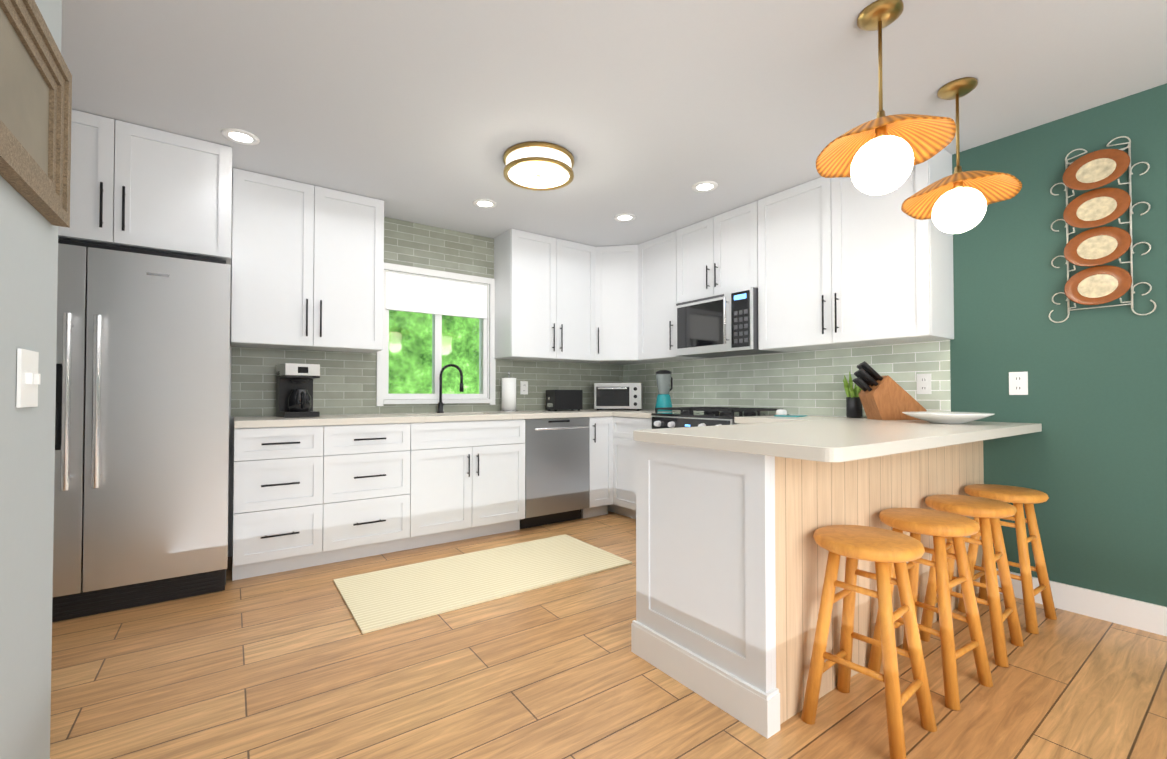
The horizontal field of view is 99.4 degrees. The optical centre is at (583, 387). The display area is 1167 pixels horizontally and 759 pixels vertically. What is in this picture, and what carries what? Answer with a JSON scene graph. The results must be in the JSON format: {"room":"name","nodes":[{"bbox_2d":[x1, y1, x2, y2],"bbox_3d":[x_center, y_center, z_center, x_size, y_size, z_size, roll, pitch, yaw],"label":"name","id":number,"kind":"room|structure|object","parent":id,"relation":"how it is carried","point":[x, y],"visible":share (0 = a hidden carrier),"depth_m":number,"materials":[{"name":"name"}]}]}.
{"room":"kitchen","nodes":[
{"label":"kitchen","id":0,"kind":"room"},
{"bbox_2d":[0,0,61,758],"bbox_3d":[-0.091,-0.171,-0.634,0.150,2.430,4.600,1,-1,-35],"label":"wall","id":1,"kind":"structure","parent":0,"point":[28,269],"depth_m":1.10,"materials":[{"name":"paint"}]},
{"bbox_2d":[16,348,40,407],"bbox_3d":[-1.221,-0.020,1.094,0.016,0.125,0.115,1,-1,-35],"label":"switch plate","id":2,"kind":"object","parent":1,"relation":"attached to","point":[28,378],"visible":0.95,"depth_m":1.07,"materials":[{"name":"white plastic"}]},
{"bbox_2d":[0,0,71,227],"bbox_3d":[-1.147,-0.606,1.011,0.030,0.390,0.595,1,-1,-35],"label":"picture frame","id":3,"kind":"object","parent":1,"relation":"attached to","point":[35,115],"visible":1,"depth_m":1.07,"materials":[{"name":"brown wood"}]},
{"bbox_2d":[228,245,591,556],"bbox_3d":[-1.460,-0.102,3.947,4.800,2.430,0.150,1,-1,-35],"label":"wall","id":4,"kind":"structure","parent":0,"point":[230,485],"depth_m":3.24,"materials":[{"name":"white paint"}]},
{"bbox_2d":[58,110,233,269],"bbox_3d":[-2.519,-1.024,2.719,0.954,0.618,0.638,1,-1,-35],"label":"upper cabinet","id":5,"kind":"object","parent":4,"relation":"attached to","point":[134,186],"depth_m":2.54,"materials":[{"name":"white wood"}]},
{"bbox_2d":[231,168,383,352],"bbox_3d":[-1.860,-0.796,3.370,0.874,1.056,0.338,1,-1,-35],"label":"upper cabinet","id":6,"kind":"object","parent":4,"relation":"attached to","point":[308,272],"depth_m":3.21,"materials":[{"name":"white wood"}]},
{"bbox_2d":[231,217,622,416],"bbox_3d":[-0.949,-0.552,4.221,3.344,1.518,0.005,1,-1,-35],"label":"wall tile","id":7,"kind":"structure","parent":4,"relation":"attached to","point":[344,383],"depth_m":3.90,"materials":[{"name":"tile"}]},
{"bbox_2d":[520,381,527,393],"bbox_3d":[-0.539,0.001,4.496,0.075,0.120,0.007,1,-1,-35],"label":"outlet","id":8,"kind":"object","parent":7,"relation":"attached to","point":[523,387],"visible":1,"depth_m":4.49,"materials":[{"name":"white plastic"}]},
{"bbox_2d":[376,263,495,405],"bbox_3d":[-1.201,-0.405,4.088,0.980,1.100,0.147,1,-1,-35],"label":"window","id":9,"kind":"structure","parent":4,"relation":"in","point":[437,348],"depth_m":4.08,"materials":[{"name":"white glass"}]},
{"bbox_2d":[386,272,486,318],"bbox_3d":[-1.185,-0.745,4.070,0.840,0.291,0.012,1,-1,-35],"label":"window shade","id":10,"kind":"object","parent":9,"relation":"attached to","point":[410,293],"visible":1,"depth_m":4.05,"materials":[{"name":"white fabric"}]},
{"bbox_2d":[494,229,553,361],"bbox_3d":[-0.489,-0.781,4.347,0.494,1.056,0.338,1,-1,-35],"label":"upper cabinet","id":11,"kind":"object","parent":4,"relation":"attached to","point":[521,258],"depth_m":4.19,"materials":[{"name":"white wood"}]},
{"bbox_2d":[550,237,593,362],"bbox_3d":[-0.155,-0.778,4.563,0.539,1.056,0.375,1,-1,-35],"label":"upper cabinet","id":12,"kind":"object","parent":4,"relation":"attached to","point":[571,263],"depth_m":4.43,"materials":[{"name":"white wood"}]},
{"bbox_2d":[582,245,651,364],"bbox_3d":[0.337,-0.775,4.733,0.669,1.056,0.670,1,-1,-35],"label":"upper cabinet","id":13,"kind":"object","parent":4,"relation":"attached to","point":[615,267],"depth_m":4.55,"materials":[{"name":"white wood"}]},
{"bbox_2d":[50,511,1166,758],"bbox_3d":[-0.172,1.095,0.701,6.450,0.060,6.900,1,-1,-35],"label":"floor","id":14,"kind":"structure","parent":0,"point":[296,663],"depth_m":1.78,"materials":[{"name":"brown wood"}]},
{"bbox_2d":[52,239,230,621],"bbox_3d":[-2.470,0.201,2.629,0.952,1.785,0.755,1,-1,-35],"label":"fridge","id":15,"kind":"object","parent":14,"relation":"on","point":[141,434],"visible":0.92,"depth_m":2.45,"materials":[{"name":"silver metal"}]},
{"bbox_2d":[232,425,327,580],"bbox_3d":[-1.938,0.667,3.120,0.445,0.868,0.618,1,-1,-35],"label":"base cabinet","id":16,"kind":"object","parent":14,"relation":"on","point":[306,496],"depth_m":2.88,"materials":[{"name":"white wood"}]},
{"bbox_2d":[324,422,423,563],"bbox_3d":[-1.521,0.671,3.418,0.580,0.868,0.618,1,-1,-35],"label":"base cabinet","id":17,"kind":"object","parent":14,"relation":"on","point":[376,471],"depth_m":3.18,"materials":[{"name":"white wood"}]},
{"bbox_2d":[333,534,631,633],"bbox_3d":[-0.556,1.092,2.946,1.570,0.010,0.760,1,-1,-35],"label":"rug","id":18,"kind":"object","parent":14,"relation":"on","point":[381,599],"visible":0.86,"depth_m":2.81,"materials":[{"name":"beige fabric"}]},
{"bbox_2d":[520,417,588,528],"bbox_3d":[-0.345,0.684,4.189,0.604,0.866,0.630,1,-1,-35],"label":"dishwasher","id":19,"kind":"object","parent":14,"relation":"on","point":[556,470],"visible":0.83,"depth_m":3.97,"materials":[{"name":"silver metal"}]},
{"bbox_2d":[581,416,611,517],"bbox_3d":[-0.007,0.687,4.473,0.271,0.868,0.658,1,-1,-35],"label":"base cabinet","id":20,"kind":"object","parent":14,"relation":"on","point":[600,428],"depth_m":4.24,"materials":[{"name":"white wood"}]},
{"bbox_2d":[612,416,650,518],"bbox_3d":[0.639,0.684,4.280,0.680,0.868,0.524,1,-1,-35],"label":"base cabinet","id":21,"kind":"object","parent":14,"relation":"on","point":[623,444],"depth_m":4.20,"materials":[{"name":"white wood"}]},
{"bbox_2d":[234,409,609,427],"bbox_3d":[-0.759,0.224,3.957,3.328,0.040,0.625,1,-1,-35],"label":"countertop","id":22,"kind":"structure","parent":21,"relation":"on","point":[261,421],"depth_m":3.35,"materials":[{"name":"stone"}]},
{"bbox_2d":[276,363,319,417],"bbox_3d":[-1.880,0.020,3.263,0.200,0.345,0.273,1,-1,-43],"label":"coffee maker","id":23,"kind":"object","parent":22,"relation":"on","point":[294,390],"visible":1,"depth_m":3.22,"materials":[{"name":"black plastic"}]},
{"bbox_2d":[437,364,463,412],"bbox_3d":[-1.089,0.005,4.012,0.179,0.396,0.192,1,-1,-35],"label":"faucet","id":24,"kind":"object","parent":22,"relation":"on","point":[440,406],"visible":0.98,"depth_m":3.99,"materials":[{"name":"black metal"}]},
{"bbox_2d":[500,372,517,411],"bbox_3d":[-0.643,0.034,4.263,0.156,0.347,0.156,1,-1,-35],"label":"paper towel","id":25,"kind":"object","parent":22,"relation":"on","point":[508,394],"visible":1,"depth_m":4.21,"materials":[{"name":"white paper"}]},
{"bbox_2d":[546,390,582,410],"bbox_3d":[-0.183,0.115,4.517,0.305,0.192,0.170,1,-1,-31],"label":"toaster","id":26,"kind":"object","parent":22,"relation":"on","point":[556,400],"visible":0.98,"depth_m":4.45,"materials":[{"name":"black plastic"}]},
{"bbox_2d":[594,383,642,410],"bbox_3d":[0.339,0.086,4.728,0.440,0.255,0.353,0,-1,10],"label":"toaster oven","id":27,"kind":"object","parent":22,"relation":"on","point":[618,395],"visible":0.98,"depth_m":4.59,"materials":[{"name":"silver metal"}]},
{"bbox_2d":[610,409,698,417],"bbox_3d":[0.657,0.228,4.269,0.658,0.040,0.475,1,-1,-35],"label":"countertop","id":28,"kind":"structure","parent":21,"relation":"on","point":[634,413],"depth_m":4.21,"materials":[{"name":"stone"}]},
{"bbox_2d":[655,370,672,410],"bbox_3d":[0.724,0.027,4.403,0.185,0.365,0.156,1,-1,-35],"label":"blender","id":29,"kind":"object","parent":28,"relation":"on","point":[664,378],"visible":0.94,"depth_m":4.34,"materials":[{"name":"plastic"}]},
{"bbox_2d":[651,407,788,428],"bbox_3d":[0.996,0.632,3.734,0.716,0.955,0.774,1,-1,-35],"label":"stove","id":30,"kind":"object","parent":14,"relation":"on","point":[708,416],"visible":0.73,"depth_m":3.59,"materials":[{"name":"black metal"}]},
{"bbox_2d":[631,441,882,738],"bbox_3d":[0.694,0.650,2.017,0.740,0.868,0.625,1,-1,-35],"label":"base cabinet","id":31,"kind":"object","parent":14,"relation":"on","point":[731,558],"depth_m":1.71,"materials":[{"name":"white wood"}]},
{"bbox_2d":[801,525,936,758],"bbox_3d":[0.911,0.779,1.589,0.320,0.603,0.321,1,-1,-35],"label":"stool","id":32,"kind":"object","parent":14,"relation":"on","point":[881,548],"visible":1,"depth_m":1.56,"materials":[{"name":"brown wood"}]},
{"bbox_2d":[883,448,934,646],"bbox_3d":[1.176,0.656,2.373,0.698,0.868,0.605,1,-1,-35],"label":"base cabinet","id":33,"kind":"object","parent":14,"relation":"on","point":[908,477],"depth_m":2.17,"materials":[{"name":"brown wood"}]},
{"bbox_2d":[868,508,992,710],"bbox_3d":[1.289,0.783,1.852,0.320,0.603,0.321,1,-1,-35],"label":"stool","id":34,"kind":"object","parent":14,"relation":"on","point":[937,525],"visible":0.88,"depth_m":1.79,"materials":[{"name":"brown wood"}]},
{"bbox_2d":[935,441,982,621],"bbox_3d":[1.705,0.661,2.750,0.718,0.868,0.605,1,-1,-35],"label":"base cabinet","id":35,"kind":"object","parent":14,"relation":"on","point":[958,466],"depth_m":2.49,"materials":[{"name":"brown wood"}]},
{"bbox_2d":[734,415,840,420],"bbox_3d":[1.398,0.213,3.231,0.658,0.040,0.515,1,-1,-35],"label":"countertop","id":36,"kind":"structure","parent":35,"relation":"on","point":[747,418],"depth_m":3.25,"materials":[{"name":"stone"}]},
{"bbox_2d":[776,409,786,414],"bbox_3d":[1.391,0.172,3.476,0.072,0.046,0.072,1,-1,-35],"label":"timer","id":37,"kind":"object","parent":36,"relation":"on","point":[781,411],"visible":0.75,"depth_m":3.45,"materials":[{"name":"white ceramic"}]},
{"bbox_2d":[774,415,806,416],"bbox_3d":[1.395,0.189,3.331,0.160,0.008,0.160,-1,-1,45],"label":"trivet","id":38,"kind":"object","parent":36,"relation":"on","point":[791,415],"visible":0.98,"depth_m":3.27,"materials":[{"name":"ceramic"}]},
{"bbox_2d":[633,417,1041,462],"bbox_3d":[1.253,0.198,2.267,2.013,0.040,0.852,1,-1,-35],"label":"countertop","id":39,"kind":"structure","parent":35,"relation":"on","point":[836,439],"depth_m":1.83,"materials":[{"name":"stone"}]},
{"bbox_2d":[843,371,862,417],"bbox_3d":[1.721,0.042,3.123,0.138,0.295,0.132,1,-1,-35],"label":"plant","id":40,"kind":"object","parent":39,"relation":"on","point":[853,406],"visible":0.81,"depth_m":3.10,"materials":[{"name":"green plant"}]},
{"bbox_2d":[852,361,926,419],"bbox_3d":[1.780,0.016,2.911,0.387,0.340,0.138,0,-1,-2],"label":"knife block","id":41,"kind":"object","parent":39,"relation":"on","point":[887,397],"visible":1,"depth_m":2.85,"materials":[{"name":"brown wood"}]},
{"bbox_2d":[902,411,994,423],"bbox_3d":[1.856,0.155,2.530,0.384,0.053,0.384,1,-1,-35],"label":"serving bowl","id":42,"kind":"object","parent":39,"relation":"on","point":[949,417],"visible":1,"depth_m":2.44,"materials":[{"name":"white ceramic"}]},
{"bbox_2d":[919,494,1023,666],"bbox_3d":[1.652,0.787,2.118,0.315,0.603,0.317,1,-1,-35],"label":"stool","id":43,"kind":"object","parent":14,"relation":"on","point":[989,513],"visible":0.83,"depth_m":2.07,"materials":[{"name":"brown wood"}]},
{"bbox_2d":[957,484,1056,633],"bbox_3d":[2.030,0.791,2.381,0.312,0.603,0.312,1,-1,-35],"label":"stool","id":44,"kind":"object","parent":14,"relation":"on","point":[1019,497],"visible":0.85,"depth_m":2.33,"materials":[{"name":"brown wood"}]},
{"bbox_2d":[61,0,1166,246],"bbox_3d":[-0.172,-1.395,0.739,6.450,0.060,6.900,1,-1,-35],"label":"ceiling","id":45,"kind":"structure","parent":0,"point":[649,114],"depth_m":2.19,"materials":[{"name":"paint"}]},
{"bbox_2d":[221,128,259,144],"bbox_3d":[-1.823,-1.332,2.631,0.170,0.007,0.170,1,-1,-35],"label":"recessed light","id":46,"kind":"object","parent":45,"relation":"in","point":[240,136],"visible":1,"depth_m":2.62,"materials":[{"name":"white plastic"}]},
{"bbox_2d":[473,199,496,207],"bbox_3d":[-0.709,-1.319,3.549,0.170,0.007,0.170,1,-1,-35],"label":"recessed light","id":47,"kind":"object","parent":45,"relation":"in","point":[484,203],"visible":1,"depth_m":3.54,"materials":[{"name":"white plastic"}]},
{"bbox_2d":[503,141,573,190],"bbox_3d":[-0.261,-1.275,2.885,0.410,0.114,0.410,1,-1,-35],"label":"flush ceiling light","id":48,"kind":"object","parent":45,"relation":"attached to","point":[538,166],"visible":1,"depth_m":2.79,"materials":[{"name":"white glass"}]},
{"bbox_2d":[614,213,635,221],"bbox_3d":[0.320,-1.314,3.828,0.170,0.007,0.170,1,-1,-35],"label":"recessed light","id":49,"kind":"object","parent":45,"relation":"in","point":[625,217],"visible":1,"depth_m":3.82,"materials":[{"name":"white plastic"}]},
{"bbox_2d":[692,181,717,191],"bbox_3d":[0.799,-1.323,3.260,0.170,0.007,0.170,1,-1,-35],"label":"recessed light","id":50,"kind":"object","parent":45,"relation":"in","point":[705,186],"visible":1,"depth_m":3.25,"materials":[{"name":"white plastic"}]},
{"bbox_2d":[816,0,955,194],"bbox_3d":[1.067,-1.023,1.777,0.436,0.652,0.436,1,-1,-35],"label":"pendant light","id":51,"kind":"object","parent":45,"relation":"hanging from","point":[881,153],"visible":1,"depth_m":1.75,"materials":[{"name":"orange wicker"}]},
{"bbox_2d":[901,77,1021,233],"bbox_3d":[1.670,-1.016,2.206,0.449,0.652,0.423,1,-1,-35],"label":"pendant light","id":52,"kind":"object","parent":45,"relation":"hanging from","point":[958,201],"visible":1,"depth_m":2.17,"materials":[{"name":"orange wicker"}]},
{"bbox_2d":[950,83,1166,606],"bbox_3d":[3.278,-0.141,1.307,0.150,2.430,3.850,1,-1,-35],"label":"wall","id":53,"kind":"structure","parent":0,"point":[1090,459],"depth_m":2.42,"materials":[{"name":"paint"}]},
{"bbox_2d":[758,149,953,351],"bbox_3d":[1.650,-0.799,3.177,0.338,1.056,1.109,1,-1,-35],"label":"upper cabinet","id":54,"kind":"object","parent":53,"relation":"attached to","point":[829,263],"depth_m":2.97,"materials":[{"name":"white wood"}]},
{"bbox_2d":[1009,372,1027,394],"bbox_3d":[2.269,-0.022,2.582,0.007,0.120,0.075,1,-1,-35],"label":"outlet","id":55,"kind":"object","parent":53,"relation":"attached to","point":[1018,383],"visible":1,"depth_m":2.58,"materials":[{"name":"white plastic"}]},
{"bbox_2d":[996,568,1166,635],"bbox_3d":[3.212,1.010,1.240,0.013,0.125,3.545,1,-1,-35],"label":"baseboard","id":56,"kind":"structure","parent":53,"relation":"attached to","point":[1140,615],"depth_m":2.31,"materials":[{"name":"white wood"}]},
{"bbox_2d":[1049,136,1155,322],"bbox_3d":[2.416,-0.743,2.329,0.065,0.840,0.356,1,-1,-35],"label":"plate rack","id":57,"kind":"object","parent":53,"relation":"attached to","point":[1097,284],"visible":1,"depth_m":2.32,"materials":[{"name":"brown ceramic"}]},
{"bbox_3d":[1.319,-0.100,4.055,0.150,2.430,2.900,1,-1,-35],"label":"wall","id":58,"kind":"structure","parent":0,"visible":0},
{"bbox_2d":[638,229,703,361],"bbox_3d":[0.760,-0.780,4.393,0.375,1.056,0.585,1,-1,-35],"label":"upper cabinet","id":59,"kind":"object","parent":58,"relation":"attached to","point":[659,258],"depth_m":4.30,"materials":[{"name":"white wood"}]},
{"bbox_2d":[682,201,757,300],"bbox_3d":[1.137,-1.008,3.900,0.338,0.616,0.779,1,-1,-35],"label":"upper cabinet","id":60,"kind":"object","parent":58,"relation":"attached to","point":[720,252],"depth_m":3.75,"materials":[{"name":"white wood"}]},
{"bbox_2d":[674,287,777,357],"bbox_3d":[1.096,-0.480,3.839,0.461,0.434,0.732,1,-1,-35],"label":"microwave","id":61,"kind":"object","parent":60,"relation":"attached to","point":[724,324],"visible":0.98,"depth_m":3.69,"materials":[{"name":"silver metal"}]},
{"bbox_2d":[623,339,950,416],"bbox_3d":[1.256,-0.027,4.005,0.005,0.462,2.894,1,-1,-35],"label":"wall tile","id":62,"kind":"structure","parent":58,"relation":"attached to","point":[808,382],"depth_m":3.59,"materials":[{"name":"tile"}]},
{"bbox_2d":[917,374,931,393],"bbox_3d":[2.015,-0.022,2.929,0.007,0.120,0.075,1,-1,-35],"label":"outlet","id":63,"kind":"object","parent":62,"relation":"attached to","point":[923,383],"visible":1,"depth_m":2.92,"materials":[{"name":"white plastic"}]},
{"label":"outside","id":64,"kind":"structure","parent":0,"visible":0},
{"bbox_2d":[388,310,478,393],"bbox_3d":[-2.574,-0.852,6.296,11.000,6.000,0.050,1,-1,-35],"label":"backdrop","id":65,"kind":"structure","parent":64,"point":[403,381],"depth_m":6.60,"materials":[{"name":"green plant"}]}
]}

